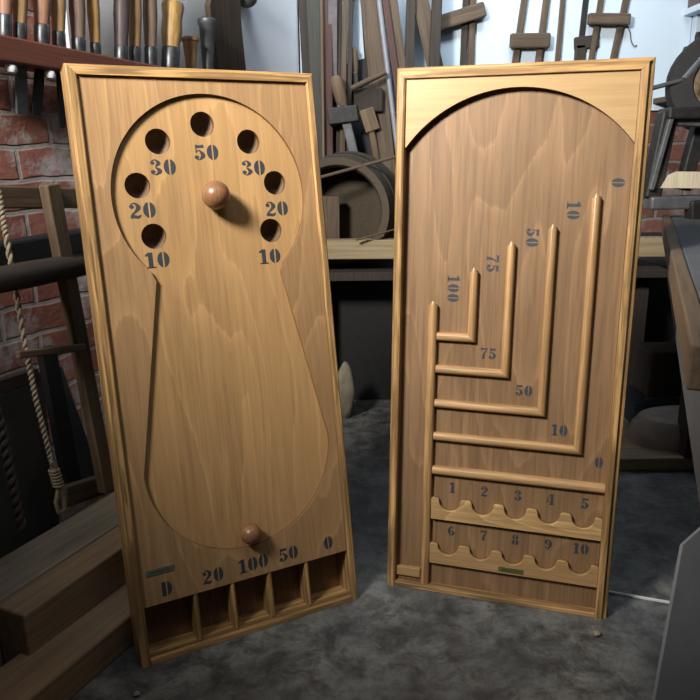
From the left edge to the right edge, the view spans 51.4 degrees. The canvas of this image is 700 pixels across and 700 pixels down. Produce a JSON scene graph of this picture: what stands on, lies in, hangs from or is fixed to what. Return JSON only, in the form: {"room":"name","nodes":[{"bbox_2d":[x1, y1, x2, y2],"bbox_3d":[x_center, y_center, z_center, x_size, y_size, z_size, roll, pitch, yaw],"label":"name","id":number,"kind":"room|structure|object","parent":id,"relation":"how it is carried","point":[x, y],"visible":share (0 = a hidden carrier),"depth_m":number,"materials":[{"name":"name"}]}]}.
{"room":"woodworking workshop","nodes":[
{"label":"woodworking workshop","id":0,"kind":"room"},
{"bbox_2d":[0,0,110,521],"bbox_3d":[-1.000,-0.704,1.246,0.100,2.600,3.600,6,17,24],"label":"wall","id":1,"kind":"structure","parent":0,"point":[34,152],"depth_m":1.75,"materials":[{"name":"brick"}]},
{"bbox_2d":[0,406,25,532],"bbox_3d":[-0.643,0.201,1.358,0.020,0.319,0.045,7,17,25],"label":"cord","id":2,"kind":"object","parent":1,"relation":"hanging from","point":[5,447],"visible":1,"depth_m":1.37,"materials":[{"name":"brown fabric"}]},
{"bbox_2d":[0,368,39,393],"bbox_3d":[-0.721,0.072,1.519,0.020,0.030,0.164,6,16,24],"label":"bar","id":3,"kind":"object","parent":1,"relation":"attached to","point":[16,380],"visible":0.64,"depth_m":1.53,"materials":[{"name":"brown wood"}]},
{"bbox_2d":[0,228,82,265],"bbox_3d":[-0.699,-0.235,1.663,0.050,0.055,0.321,6,18,24],"label":"bar","id":4,"kind":"object","parent":1,"relation":"attached to","point":[34,247],"visible":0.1,"depth_m":1.61,"materials":[{"name":"black metal"}]},
{"bbox_2d":[0,35,161,79],"bbox_3d":[-0.650,-0.670,1.738,0.085,0.072,0.649,6,15,24],"label":"tool rack","id":5,"kind":"object","parent":1,"relation":"attached to","point":[14,52],"visible":0.68,"depth_m":1.60,"materials":[{"name":"brown wood"}]},
{"bbox_2d":[0,0,12,36],"bbox_3d":[-0.723,-0.740,1.525,0.035,0.165,0.054,9,18,32],"label":"chisel","id":6,"kind":"object","parent":5,"relation":"on","point":[6,6],"visible":0.84,"depth_m":1.52,"materials":[{"name":"brown wood"}]},
{"bbox_2d":[12,0,27,113],"bbox_3d":[-0.708,-0.681,1.577,0.039,0.324,0.060,8,18,30],"label":"chisel","id":7,"kind":"object","parent":5,"relation":"on","point":[20,7],"visible":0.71,"depth_m":1.58,"materials":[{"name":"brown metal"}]},
{"bbox_2d":[31,0,50,115],"bbox_3d":[-0.684,-0.699,1.621,0.042,0.339,0.082,7,17,27],"label":"chisel","id":8,"kind":"object","parent":5,"relation":"on","point":[41,8],"visible":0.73,"depth_m":1.61,"materials":[{"name":"black metal"}]},
{"bbox_2d":[51,0,65,127],"bbox_3d":[-0.661,-0.705,1.672,0.039,0.373,0.054,11,19,37],"label":"chisel","id":9,"kind":"object","parent":5,"relation":"on","point":[58,7],"visible":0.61,"depth_m":1.65,"materials":[{"name":"brown wood"}]},
{"bbox_2d":[68,0,85,50],"bbox_3d":[-0.637,-0.806,1.699,0.040,0.215,0.052,9,18,32],"label":"chisel","id":10,"kind":"object","parent":5,"relation":"on","point":[77,8],"visible":0.8,"depth_m":1.69,"materials":[{"name":"brown wood"}]},
{"bbox_2d":[86,0,100,53],"bbox_3d":[-0.615,-0.824,1.743,0.032,0.222,0.039,9,18,32],"label":"chisel","id":11,"kind":"object","parent":5,"relation":"on","point":[93,8],"visible":0.8,"depth_m":1.74,"materials":[{"name":"wood"}]},
{"bbox_2d":[113,0,129,59],"bbox_3d":[-0.574,-0.855,1.827,0.042,0.256,0.071,8,17,29],"label":"chisel","id":12,"kind":"object","parent":5,"relation":"on","point":[121,8],"visible":0.8,"depth_m":1.82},
{"bbox_2d":[129,0,141,61],"bbox_3d":[-0.553,-0.874,1.870,0.037,0.263,0.064,8,17,29],"label":"chisel","id":13,"kind":"object","parent":5,"relation":"on","point":[135,21],"visible":0.8,"depth_m":1.86,"materials":[{"name":"brown wood"}]},
{"bbox_2d":[143,0,157,64],"bbox_3d":[-0.528,-0.892,1.921,0.041,0.278,0.060,9,18,32],"label":"chisel","id":14,"kind":"object","parent":5,"relation":"on","point":[150,15],"visible":0.79,"depth_m":1.92,"materials":[{"name":"brown wood"}]},
{"bbox_2d":[161,0,183,67],"bbox_3d":[-0.492,-0.865,2.008,0.061,0.185,0.084,9,18,32],"label":"chisel","id":15,"kind":"object","parent":5,"relation":"on","point":[172,10],"visible":0.92,"depth_m":1.99,"materials":[{"name":"wood"}]},
{"bbox_2d":[181,36,198,68],"bbox_3d":[-0.458,-0.853,2.095,0.050,0.091,0.050,9,18,32],"label":"chisel","id":16,"kind":"object","parent":5,"relation":"on","point":[190,43],"visible":0.91,"depth_m":2.08,"materials":[{"name":"brown wood"}]},
{"bbox_2d":[65,0,298,72],"bbox_3d":[-0.451,-1.432,2.147,0.013,1.480,1.170,6,17,24],"label":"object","id":17,"kind":"structure","parent":1,"relation":"attached to","point":[269,27],"depth_m":2.49,"materials":[{"name":"white paint"}]},
{"bbox_2d":[198,16,216,68],"bbox_3d":[-0.421,-0.909,2.163,0.055,0.147,0.056,9,18,32],"label":"chisel","id":18,"kind":"object","parent":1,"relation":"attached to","point":[207,24],"visible":0.89,"depth_m":2.14,"materials":[{"name":"grey metal"}]},
{"bbox_2d":[205,0,245,70],"bbox_3d":[-0.394,-1.031,2.305,0.020,0.342,0.189,6,17,24],"label":"wooden board","id":19,"kind":"object","parent":1,"relation":"attached to","point":[228,45],"visible":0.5,"depth_m":2.30,"materials":[{"name":"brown wood"}]},
{"bbox_2d":[241,0,256,7],"bbox_3d":[-0.343,-1.159,2.404,0.071,0.053,0.066,-1,15,0],"label":"door knob","id":20,"kind":"object","parent":1,"relation":"attached to","point":[244,3],"visible":0.89,"depth_m":2.39,"materials":[{"name":"grey metal"}]},
{"bbox_2d":[59,399,699,699],"bbox_3d":[0.007,0.678,1.273,5.200,0.100,4.500,-1,15,0],"label":"floor","id":21,"kind":"structure","parent":0,"point":[395,642],"depth_m":1.44,"materials":[{"name":"concrete"}]},
{"bbox_2d":[0,372,59,558],"bbox_3d":[-0.765,0.289,1.616,0.015,0.450,0.259,6,17,24],"label":"sheet","id":22,"kind":"object","parent":21,"relation":"on","point":[30,459],"visible":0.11,"depth_m":1.66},
{"bbox_2d":[0,492,118,667],"bbox_3d":[-0.565,0.449,1.657,0.123,0.149,1.230,6,17,24],"label":"timber","id":23,"kind":"object","parent":21,"relation":"on","point":[35,558],"visible":0.07,"depth_m":1.52,"materials":[{"name":"brown wood"}]},
{"bbox_2d":[0,183,113,513],"bbox_3d":[-0.631,0.018,1.588,0.068,0.752,0.268,6,17,24],"label":"saw","id":24,"kind":"object","parent":23,"relation":"on","point":[53,198],"visible":0.94,"depth_m":1.58,"materials":[{"name":"beige wood"}]},
{"bbox_2d":[0,252,85,292],"bbox_3d":[-0.626,-0.164,1.513,0.053,0.062,0.375,3,16,14],"label":"pole","id":25,"kind":"object","parent":24,"relation":"on","point":[33,273],"visible":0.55,"depth_m":1.46,"materials":[{"name":"brown wood"}]},
{"bbox_2d":[37,345,81,484],"bbox_3d":[-0.685,0.175,1.724,0.020,0.383,0.073,6,17,24],"label":"board","id":26,"kind":"object","parent":23,"relation":"on","point":[49,366],"visible":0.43,"depth_m":1.71,"materials":[{"name":"black wood"}]},
{"bbox_2d":[0,526,125,664],"bbox_3d":[-0.430,0.435,1.704,0.074,0.149,0.866,6,17,24],"label":"timber","id":27,"kind":"object","parent":21,"relation":"on","point":[31,617],"visible":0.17,"depth_m":1.39,"materials":[{"name":"brown wood"}]},
{"bbox_2d":[0,583,133,699],"bbox_3d":[-0.466,0.539,1.486,0.110,0.066,1.171,6,17,24],"label":"timber","id":28,"kind":"object","parent":21,"relation":"on","point":[58,670],"visible":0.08,"depth_m":1.33,"materials":[{"name":"brown wood"}]},
{"bbox_2d":[60,366,94,478],"bbox_3d":[-0.678,0.195,1.822,0.004,0.341,0.103,6,17,24],"label":"saw blade","id":29,"kind":"object","parent":21,"relation":"on","point":[81,443],"visible":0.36,"depth_m":1.82,"materials":[{"name":"black metal"}]},
{"bbox_2d":[133,691,139,696],"bbox_3d":[-0.382,0.616,1.305,0.012,0.010,0.012,-1,15,0],"label":"pebble","id":30,"kind":"object","parent":21,"relation":"on","point":[136,693],"visible":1,"depth_m":1.30,"materials":[{"name":"beige stone"}]},
{"bbox_2d":[60,63,357,667],"bbox_3d":[-0.249,0.018,1.439,0.467,1.090,0.242,-8,17,-27],"label":"game board","id":31,"kind":"object","parent":21,"relation":"on","point":[199,195],"visible":1,"depth_m":1.41,"materials":[{"name":"brown wood"}]},
{"bbox_2d":[124,173,148,197],"bbox_3d":[-0.397,-0.300,1.342,0.046,0.046,0.027,-8,8,-27],"label":"hole","id":32,"kind":"object","parent":31,"relation":"on","point":[136,185],"depth_m":1.35,"materials":[{"name":"brown wood"}]},
{"bbox_2d":[141,224,164,248],"bbox_3d":[-0.372,-0.211,1.362,0.046,0.046,0.027,-8,8,-27],"label":"hole","id":33,"kind":"object","parent":31,"relation":"on","point":[152,235],"depth_m":1.37,"materials":[{"name":"brown wood"}]},
{"bbox_2d":[145,130,168,153],"bbox_3d":[-0.363,-0.383,1.353,0.046,0.046,0.027,-8,8,-27],"label":"hole","id":34,"kind":"object","parent":31,"relation":"on","point":[156,141],"depth_m":1.36,"materials":[{"name":"brown wood"}]},
{"bbox_2d":[190,113,212,136],"bbox_3d":[-0.289,-0.426,1.388,0.046,0.046,0.027,-8,8,-27],"label":"hole","id":35,"kind":"object","parent":31,"relation":"on","point":[201,124],"depth_m":1.39,"materials":[{"name":"brown wood"}]},
{"bbox_2d":[144,553,349,656],"bbox_3d":[-0.206,0.505,1.500,0.412,0.111,0.258,-1,15,0],"label":"tray","id":36,"kind":"object","parent":31,"relation":"on","point":[185,620],"depth_m":1.49,"materials":[{"name":"brown wood"}]},
{"bbox_2d":[237,131,257,153],"bbox_3d":[-0.208,-0.405,1.432,0.046,0.046,0.027,-8,8,-27],"label":"hole","id":37,"kind":"object","parent":31,"relation":"on","point":[247,141],"depth_m":1.44,"materials":[{"name":"brown wood"}]},
{"bbox_2d":[260,219,279,241],"bbox_3d":[-0.168,-0.239,1.466,0.046,0.046,0.027,-8,8,-27],"label":"hole","id":38,"kind":"object","parent":31,"relation":"on","point":[269,228],"depth_m":1.47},
{"bbox_2d":[264,172,283,194],"bbox_3d":[-0.160,-0.333,1.463,0.046,0.046,0.027,-8,8,-27],"label":"hole","id":39,"kind":"object","parent":31,"relation":"on","point":[273,181],"depth_m":1.47,"materials":[{"name":"brown wood"}]},
{"bbox_2d":[338,361,354,418],"bbox_3d":[-0.019,0.144,2.630,0.075,0.216,0.079,-1,15,0],"label":"stone","id":40,"kind":"object","parent":21,"relation":"on","point":[346,379],"visible":0.71,"depth_m":2.60,"materials":[{"name":"beige stone"}]},
{"bbox_2d":[327,236,666,399],"bbox_3d":[0.466,-0.132,2.805,1.314,0.646,0.480,-1,15,0],"label":"workbench","id":41,"kind":"object","parent":21,"relation":"on","point":[362,291],"visible":0.12,"depth_m":2.74,"materials":[{"name":"brown wood"}]},
{"bbox_2d":[298,0,309,73],"bbox_3d":[-0.158,-0.990,2.760,0.042,1.270,0.154,-6,16,-18],"label":"plank","id":42,"kind":"object","parent":41,"relation":"on","point":[302,3],"visible":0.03,"depth_m":2.72,"materials":[{"name":"brown wood"}]},
{"bbox_2d":[306,0,321,158],"bbox_3d":[-0.120,-1.012,2.732,0.058,1.327,0.153,-7,16,-22],"label":"plank","id":43,"kind":"object","parent":41,"relation":"on","point":[313,6],"visible":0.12,"depth_m":2.71,"materials":[{"name":"wood"}]},
{"bbox_2d":[320,0,324,157],"bbox_3d":[-0.102,-0.995,2.694,0.009,1.311,0.114,0,15,3],"label":"lath","id":44,"kind":"object","parent":41,"relation":"on","point":[321,1],"visible":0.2,"depth_m":2.69,"materials":[{"name":"beige wood"}]},
{"bbox_2d":[323,0,332,155],"bbox_3d":[-0.084,-1.008,2.722,0.038,1.322,0.128,1,15,5],"label":"plank","id":45,"kind":"object","parent":41,"relation":"on","point":[327,28],"visible":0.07,"depth_m":2.71,"materials":[{"name":"brown wood"}]},
{"bbox_2d":[328,0,336,75],"bbox_3d":[-0.063,-1.171,2.688,0.035,0.356,0.003,-1,15,0],"label":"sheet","id":46,"kind":"object","parent":45,"relation":"attached to","point":[332,4],"visible":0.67,"depth_m":2.68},
{"bbox_2d":[327,75,358,151],"bbox_3d":[-0.006,-0.791,2.731,0.155,0.455,0.050,-1,15,0],"label":"tool","id":47,"kind":"object","parent":45,"relation":"attached to","point":[343,114],"visible":0.84,"depth_m":2.68,"materials":[{"name":"beige wood"}]},
{"bbox_2d":[336,0,341,152],"bbox_3d":[-0.042,-1.016,2.741,0.018,1.327,0.128,3,16,14],"label":"batten","id":48,"kind":"object","parent":41,"relation":"on","point":[339,2],"visible":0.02,"depth_m":2.72,"materials":[{"name":"brown wood"}]},
{"bbox_2d":[340,0,347,151],"bbox_3d":[-0.024,-1.012,2.732,0.023,1.324,0.135,5,16,19],"label":"batten","id":49,"kind":"object","parent":41,"relation":"on","point":[344,2],"visible":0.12,"depth_m":2.71,"materials":[{"name":"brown wood"}]},
{"bbox_2d":[346,0,352,150],"bbox_3d":[-0.001,-1.016,2.741,0.018,1.327,0.130,5,16,18],"label":"batten","id":50,"kind":"object","parent":41,"relation":"on","point":[350,18],"visible":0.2,"depth_m":2.72,"materials":[{"name":"brown wood"}]},
{"bbox_2d":[352,48,358,91],"bbox_3d":[0.018,-1.062,2.763,0.033,0.158,0.029,-1,15,0],"label":"tool","id":51,"kind":"object","parent":50,"relation":"hanging from","point":[355,65],"visible":0.76,"depth_m":2.75,"materials":[{"name":"beige wood"}]},
{"bbox_2d":[333,59,370,155],"bbox_3d":[0.041,-0.745,2.849,0.451,0.812,0.110,-1,15,0],"label":"plank","id":52,"kind":"object","parent":41,"relation":"on","point":[361,137],"visible":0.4,"depth_m":2.83,"materials":[{"name":"brown wood"}]},
{"bbox_2d":[319,151,394,263],"bbox_3d":[-0.024,-0.503,2.606,0.405,0.405,0.192,3,16,12],"label":"wooden tub","id":53,"kind":"object","parent":41,"relation":"on","point":[366,193],"visible":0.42,"depth_m":2.63,"materials":[{"name":"wood"}]},
{"bbox_2d":[323,196,339,238],"bbox_3d":[-0.067,-0.438,2.607,0.060,0.223,0.040,0,15,0],"label":"block","id":54,"kind":"object","parent":53,"relation":"in","point":[331,204],"visible":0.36,"depth_m":2.58,"materials":[{"name":"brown wood"}]},
{"bbox_2d":[321,155,395,178],"bbox_3d":[0.034,-0.621,2.464,0.288,0.083,0.011,-1,15,-2],"label":"stick","id":55,"kind":"object","parent":53,"relation":"on","point":[394,156],"visible":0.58,"depth_m":2.46,"materials":[{"name":"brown wood"}]},
{"bbox_2d":[361,14,372,156],"bbox_3d":[0.081,-1.034,2.778,0.038,1.341,0.172,-13,19,-37],"label":"plank","id":56,"kind":"object","parent":41,"relation":"on","point":[366,69],"visible":0.02,"depth_m":2.76,"materials":[{"name":"brown wood"}]},
{"bbox_2d":[356,229,393,240],"bbox_3d":[0.095,-0.393,2.469,0.155,0.042,0.007,-4,16,-11],"label":"stick","id":57,"kind":"object","parent":41,"relation":"on","point":[383,232],"visible":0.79,"depth_m":2.46,"materials":[{"name":"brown wood"}]},
{"bbox_2d":[360,0,395,176],"bbox_3d":[0.099,-1.034,2.701,0.243,1.386,0.050,9,18,32],"label":"plank","id":58,"kind":"object","parent":41,"relation":"on","point":[370,20],"visible":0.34,"depth_m":2.69,"materials":[{"name":"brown wood"}]},
{"bbox_2d":[354,88,382,111],"bbox_3d":[0.068,-0.927,2.704,0.107,0.083,0.045,-1,15,0],"label":"plane","id":59,"kind":"object","parent":58,"relation":"attached to","point":[364,98],"visible":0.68,"depth_m":2.68,"materials":[{"name":"brown wood"}]},
{"bbox_2d":[350,70,386,90],"bbox_3d":[0.067,-0.979,2.646,0.136,0.075,0.020,-2,15,-4],"label":"stick","id":60,"kind":"object","parent":59,"relation":"on","point":[376,76],"visible":1,"depth_m":2.64,"materials":[{"name":"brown wood"}]},
{"bbox_2d":[359,107,379,159],"bbox_3d":[0.086,-0.738,2.746,0.099,0.341,0.035,-1,15,0],"label":"tool","id":61,"kind":"object","parent":58,"relation":"attached to","point":[368,116],"visible":0.77,"depth_m":2.70,"materials":[{"name":"beige wood"}]},
{"bbox_2d":[376,0,395,154],"bbox_3d":[0.157,-0.902,2.704,0.188,1.125,0.019,9,18,30],"label":"pipe","id":62,"kind":"object","parent":41,"relation":"on","point":[379,2],"visible":0.48,"depth_m":2.67,"materials":[{"name":"metal"}]},
{"bbox_2d":[382,0,397,102],"bbox_3d":[0.180,-0.948,2.695,0.253,1.218,0.024,10,19,35],"label":"batten","id":63,"kind":"object","parent":41,"relation":"on","point":[385,3],"visible":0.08,"depth_m":2.66,"materials":[{"name":"brown wood"}]},
{"bbox_2d":[389,0,404,67],"bbox_3d":[0.206,-0.939,2.711,0.256,1.194,0.035,13,20,41],"label":"plank","id":64,"kind":"object","parent":41,"relation":"on","point":[393,4],"visible":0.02,"depth_m":2.67,"materials":[{"name":"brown wood"}]},
{"bbox_2d":[405,0,415,67],"bbox_3d":[0.217,-0.925,2.717,0.037,1.162,0.204,3,16,12],"label":"post","id":65,"kind":"object","parent":41,"relation":"on","point":[410,4],"visible":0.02,"depth_m":2.67,"materials":[{"name":"brown wood"}]},
{"bbox_2d":[415,0,442,66],"bbox_3d":[0.348,-0.931,2.728,0.380,1.175,0.040,8,17,29],"label":"plank","id":66,"kind":"object","parent":41,"relation":"on","point":[423,10],"visible":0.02,"depth_m":2.69,"materials":[{"name":"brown wood"}]},
{"bbox_2d":[429,0,441,66],"bbox_3d":[0.305,-0.914,2.689,0.042,1.154,0.210,4,16,15],"label":"post","id":67,"kind":"object","parent":41,"relation":"on","point":[436,5],"visible":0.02,"depth_m":2.65,"materials":[{"name":"brown wood"}]},
{"bbox_2d":[387,57,655,619],"bbox_3d":[0.316,0.000,1.476,0.468,1.094,0.113,4,16,16],"label":"game board","id":68,"kind":"object","parent":21,"relation":"on","point":[519,187],"visible":1,"depth_m":1.46,"materials":[{"name":"brown wood"}]},
{"bbox_2d":[593,630,600,635],"bbox_3d":[0.493,0.566,1.453,0.014,0.012,0.014,-1,15,0],"label":"pebble","id":69,"kind":"object","parent":21,"relation":"on","point":[596,632],"visible":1,"depth_m":1.45,"materials":[{"name":"beige stone"}]},
{"bbox_2d":[608,591,669,603],"bbox_3d":[0.614,0.533,1.577,0.170,0.005,0.004,5,16,19],"label":"strip","id":70,"kind":"object","parent":21,"relation":"on","point":[610,592],"visible":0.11,"depth_m":1.57,"materials":[{"name":"silver metal"}]},
{"bbox_2d":[624,386,679,422],"bbox_3d":[1.129,0.197,2.643,0.278,0.084,0.190,-1,15,0],"label":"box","id":71,"kind":"object","parent":21,"relation":"on","point":[635,402],"visible":0.18,"depth_m":2.56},
{"bbox_2d":[631,342,681,400],"bbox_3d":[1.131,0.074,2.600,0.192,0.174,0.168,-1,15,0],"label":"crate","id":72,"kind":"object","parent":71,"relation":"on","point":[656,374],"visible":0.56,"depth_m":2.55,"materials":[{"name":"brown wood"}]},
{"bbox_2d":[619,425,693,470],"bbox_3d":[1.003,0.307,2.325,0.500,0.040,0.280,-1,15,0],"label":"shelf","id":73,"kind":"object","parent":21,"relation":"on","point":[634,457],"depth_m":2.19,"materials":[{"name":"brown wood"}]},
{"bbox_2d":[628,405,679,451],"bbox_3d":[1.089,0.241,2.308,0.402,0.095,0.221,-1,15,0],"label":"grindstone","id":74,"kind":"object","parent":73,"relation":"on","point":[657,428],"visible":0.73,"depth_m":2.26,"materials":[{"name":"grey stone"}]},
{"bbox_2d":[639,232,675,341],"bbox_3d":[1.713,-0.155,2.880,1.171,0.626,0.030,-1,15,0],"label":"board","id":75,"kind":"object","parent":21,"relation":"on","point":[659,327],"visible":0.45,"depth_m":2.86,"materials":[{"name":"black wood"}]},
{"bbox_2d":[652,527,699,699],"bbox_3d":[0.619,0.378,1.041,0.678,0.593,0.189,-8,17,-27],"label":"slab","id":76,"kind":"object","parent":21,"relation":"on","point":[678,670],"visible":1,"depth_m":1.02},
{"bbox_2d":[661,215,699,505],"bbox_3d":[0.939,0.180,1.454,0.623,0.746,1.620,5,16,21],"label":"workbench","id":77,"kind":"object","parent":21,"relation":"on","point":[680,235],"visible":0.94,"depth_m":1.09,"materials":[{"name":"beige wood"}]},
{"bbox_2d":[643,78,699,218],"bbox_3d":[0.944,-0.558,2.075,0.219,0.433,0.161,-1,15,0],"label":"bench vice","id":78,"kind":"object","parent":77,"relation":"on","point":[667,120],"visible":0.91,"depth_m":2.04,"materials":[{"name":"metal"}]},
{"bbox_2d":[660,172,699,187],"bbox_3d":[0.971,-0.476,2.039,0.225,0.050,0.060,-1,15,0],"label":"wooden bar","id":79,"kind":"object","parent":78,"relation":"in","point":[676,179],"visible":0.91,"depth_m":2.01,"materials":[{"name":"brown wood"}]},
{"bbox_2d":[665,38,699,129],"bbox_3d":[1.059,-0.760,2.074,0.292,0.286,0.175,-1,15,0],"label":"wheel","id":80,"kind":"object","parent":78,"relation":"attached to","point":[686,66],"visible":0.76,"depth_m":2.09,"materials":[{"name":"black metal"}]},
{"bbox_2d":[297,0,699,258],"bbox_3d":[0.988,-1.161,2.848,3.200,2.600,0.100,-1,15,0],"label":"wall","id":81,"kind":"structure","parent":0,"point":[651,221],"depth_m":2.92,"materials":[{"name":"brick"}]},
{"bbox_2d":[441,0,486,64],"bbox_3d":[0.418,-1.209,2.744,0.186,0.431,0.041,-1,15,0],"label":"clamp","id":82,"kind":"object","parent":81,"relation":"hanging from","point":[471,11],"visible":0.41,"depth_m":2.72,"materials":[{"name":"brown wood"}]},
{"bbox_2d":[299,0,691,112],"bbox_3d":[0.548,-1.615,2.663,1.488,1.419,0.013,-1,15,0],"label":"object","id":83,"kind":"structure","parent":81,"relation":"attached to","point":[660,29],"depth_m":2.77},
{"bbox_2d":[509,0,550,62],"bbox_3d":[0.681,-1.186,2.751,0.162,0.532,0.041,-1,15,0],"label":"clamp","id":84,"kind":"object","parent":81,"relation":"hanging from","point":[519,40],"visible":0.62,"depth_m":2.74,"materials":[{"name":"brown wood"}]},
{"bbox_2d":[555,0,565,60],"bbox_3d":[0.796,-1.190,2.764,0.036,0.530,0.014,-1,15,0],"label":"rod","id":85,"kind":"object","parent":81,"relation":"hanging from","point":[562,2],"visible":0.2,"depth_m":2.75,"materials":[{"name":"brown wood"}]},
{"bbox_2d":[574,0,598,59],"bbox_3d":[0.902,-1.177,2.775,0.098,0.497,0.023,-1,15,0],"label":"clamp","id":86,"kind":"object","parent":81,"relation":"hanging from","point":[581,43],"visible":0.59,"depth_m":2.76,"materials":[{"name":"metal"}]},
{"bbox_2d":[587,0,630,59],"bbox_3d":[0.981,-1.187,2.752,0.175,0.532,0.041,-1,15,0],"label":"clamp","id":87,"kind":"object","parent":81,"relation":"hanging from","point":[621,19],"visible":0.6,"depth_m":2.73,"materials":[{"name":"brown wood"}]},
{"bbox_2d":[653,97,666,103],"bbox_3d":[1.338,-0.930,2.686,0.318,0.020,0.306,-1,15,0],"label":"ledge","id":88,"kind":"object","parent":81,"relation":"attached to","point":[661,100],"visible":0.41,"depth_m":2.78,"materials":[{"name":"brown wood"}]},
{"bbox_2d":[683,32,699,49],"bbox_3d":[1.230,-1.016,2.567,0.117,0.198,0.103,-1,15,0],"label":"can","id":89,"kind":"object","parent":88,"relation":"on","point":[697,35],"visible":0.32,"depth_m":2.54,"materials":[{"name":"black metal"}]},
{"bbox_2d":[684,3,699,15],"bbox_3d":[1.391,-1.260,2.697,0.258,0.022,0.130,0,15,0],"label":"wall shelf","id":90,"kind":"object","parent":81,"relation":"attached to","point":[694,10],"visible":1,"depth_m":2.69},
{"bbox_2d":[688,0,699,7],"bbox_3d":[1.313,-1.299,2.687,0.097,0.067,0.080,-1,15,0],"label":"box","id":91,"kind":"object","parent":90,"relation":"on","point":[691,3],"visible":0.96,"depth_m":2.69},
{"bbox_2d":[689,14,699,43],"bbox_3d":[1.310,-1.609,2.648,0.032,1.439,0.049,-1,15,0],"label":"trim","id":92,"kind":"structure","parent":81,"relation":"attached to","point":[695,25],"depth_m":2.74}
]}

